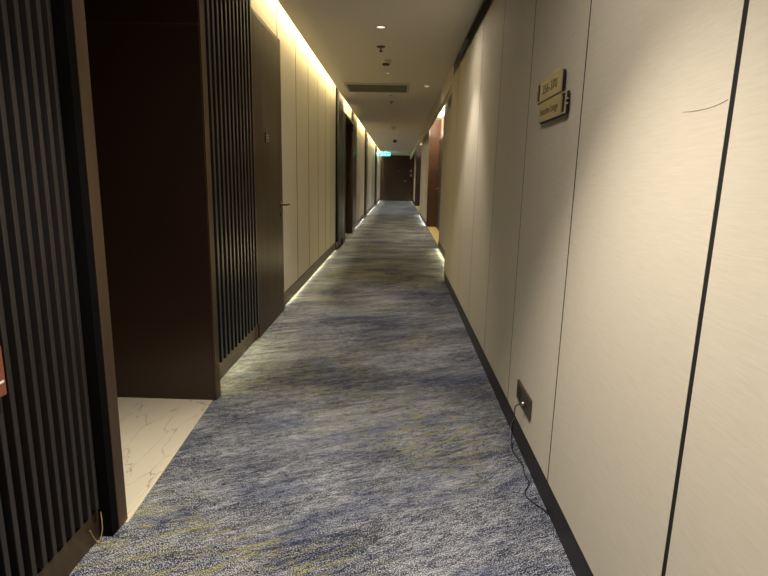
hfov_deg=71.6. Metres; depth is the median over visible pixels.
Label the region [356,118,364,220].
cladding
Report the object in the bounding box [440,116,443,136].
wall
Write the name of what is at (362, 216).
baseboard
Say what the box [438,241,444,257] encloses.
baseboard
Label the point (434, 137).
door
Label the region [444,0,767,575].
cladding
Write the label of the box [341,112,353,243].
door
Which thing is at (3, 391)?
wall plate
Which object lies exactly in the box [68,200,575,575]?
floor
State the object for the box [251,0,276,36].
cladding
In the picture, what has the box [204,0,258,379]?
slatted screen
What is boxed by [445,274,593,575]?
baseboard
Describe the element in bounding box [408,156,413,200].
trim
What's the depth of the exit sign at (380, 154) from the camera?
27.68 m
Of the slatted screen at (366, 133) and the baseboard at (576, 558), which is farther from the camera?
the slatted screen at (366, 133)
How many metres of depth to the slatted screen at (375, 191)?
24.25 m
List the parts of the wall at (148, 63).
panel, edge trim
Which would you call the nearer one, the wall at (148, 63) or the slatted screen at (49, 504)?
the slatted screen at (49, 504)
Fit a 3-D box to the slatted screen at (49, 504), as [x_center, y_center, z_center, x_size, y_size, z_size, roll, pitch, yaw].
[-1.051,-0.354,-0.025,0.118,3.180,3.235,1,12,1]
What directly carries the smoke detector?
attached to the ceiling at (423, 40)
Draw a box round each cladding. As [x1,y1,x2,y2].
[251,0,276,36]
[276,0,335,291]
[344,99,350,118]
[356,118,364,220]
[367,134,374,209]
[376,147,380,200]
[413,152,415,200]
[419,130,429,220]
[439,44,467,249]
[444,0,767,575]
[444,81,452,281]
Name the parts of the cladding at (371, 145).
wall panel, wall panel, wall panel, wall panel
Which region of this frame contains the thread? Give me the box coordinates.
[90,512,108,543]
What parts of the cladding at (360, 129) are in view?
wall panel, wall panel, wall panel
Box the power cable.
[510,401,547,515]
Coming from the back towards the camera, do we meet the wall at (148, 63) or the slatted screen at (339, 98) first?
the slatted screen at (339, 98)
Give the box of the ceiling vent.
[344,82,409,92]
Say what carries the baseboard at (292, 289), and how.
attached to the wall
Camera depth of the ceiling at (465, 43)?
6.35 m
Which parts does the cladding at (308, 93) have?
wall panel, wall panel, wall panel, wall panel, wall panel, wall panel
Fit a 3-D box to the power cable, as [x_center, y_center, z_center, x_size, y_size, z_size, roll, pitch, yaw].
[0.614,0.679,2.296,0.060,0.300,0.559,1,12,1]
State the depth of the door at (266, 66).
4.35 m
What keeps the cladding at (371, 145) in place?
attached to the wall
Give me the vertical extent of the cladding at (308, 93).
3.040 m
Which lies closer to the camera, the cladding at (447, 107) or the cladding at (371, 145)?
the cladding at (447, 107)
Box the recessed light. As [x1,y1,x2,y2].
[375,25,386,28]
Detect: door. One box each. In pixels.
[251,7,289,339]
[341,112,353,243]
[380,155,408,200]
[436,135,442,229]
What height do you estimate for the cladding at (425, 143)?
2.735 m
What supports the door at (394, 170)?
in the wall at (414, 154)
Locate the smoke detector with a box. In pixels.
[381,59,390,65]
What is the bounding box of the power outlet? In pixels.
[516,379,531,419]
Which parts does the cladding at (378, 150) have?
wall panel, wall panel, wall panel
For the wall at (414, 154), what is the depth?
31.30 m
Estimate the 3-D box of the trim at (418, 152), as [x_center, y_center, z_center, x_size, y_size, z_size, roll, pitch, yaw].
[1.640,-5.320,25.363,0.278,2.800,0.100,1,12,1]
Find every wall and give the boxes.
[84,0,220,399]
[380,154,414,200]
[410,0,493,201]
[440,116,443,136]
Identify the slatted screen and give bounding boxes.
[0,0,99,575]
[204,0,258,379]
[335,87,343,249]
[351,109,356,229]
[364,130,367,217]
[374,144,376,206]
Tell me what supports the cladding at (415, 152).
attached to the wall at (445, 93)
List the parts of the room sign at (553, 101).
plate, backing plate, plate, backing plate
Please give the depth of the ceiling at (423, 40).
5.58 m
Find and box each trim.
[50,0,127,536]
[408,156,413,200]
[415,146,421,205]
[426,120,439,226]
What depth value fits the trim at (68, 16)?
1.71 m
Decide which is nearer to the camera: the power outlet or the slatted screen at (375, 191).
the power outlet
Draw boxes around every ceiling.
[278,0,482,155]
[420,0,485,144]
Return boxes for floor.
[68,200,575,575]
[117,397,212,521]
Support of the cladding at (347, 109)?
attached to the wall
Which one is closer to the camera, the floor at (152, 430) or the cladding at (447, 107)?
the floor at (152, 430)
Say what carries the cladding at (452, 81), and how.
attached to the wall at (445, 93)
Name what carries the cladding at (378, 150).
attached to the wall
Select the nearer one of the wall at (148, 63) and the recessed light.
the wall at (148, 63)
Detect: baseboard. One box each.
[284,243,334,303]
[354,214,363,227]
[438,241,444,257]
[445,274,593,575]
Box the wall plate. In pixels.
[0,346,6,397]
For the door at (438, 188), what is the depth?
13.61 m
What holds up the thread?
on the floor at (365, 431)
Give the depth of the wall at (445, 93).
7.28 m
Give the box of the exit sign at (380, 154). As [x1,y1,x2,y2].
[379,153,390,155]
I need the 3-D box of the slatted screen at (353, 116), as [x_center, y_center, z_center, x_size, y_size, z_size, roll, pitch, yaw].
[-0.718,-2.935,12.566,0.073,3.180,0.950,1,12,1]
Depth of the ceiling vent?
7.92 m
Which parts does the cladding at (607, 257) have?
wall panel, wall panel, wall panel, wall panel, wall panel, wall panel, wall panel, wall panel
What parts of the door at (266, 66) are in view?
number plate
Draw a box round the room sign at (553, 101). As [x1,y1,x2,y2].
[535,68,569,123]
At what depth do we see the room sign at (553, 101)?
2.04 m

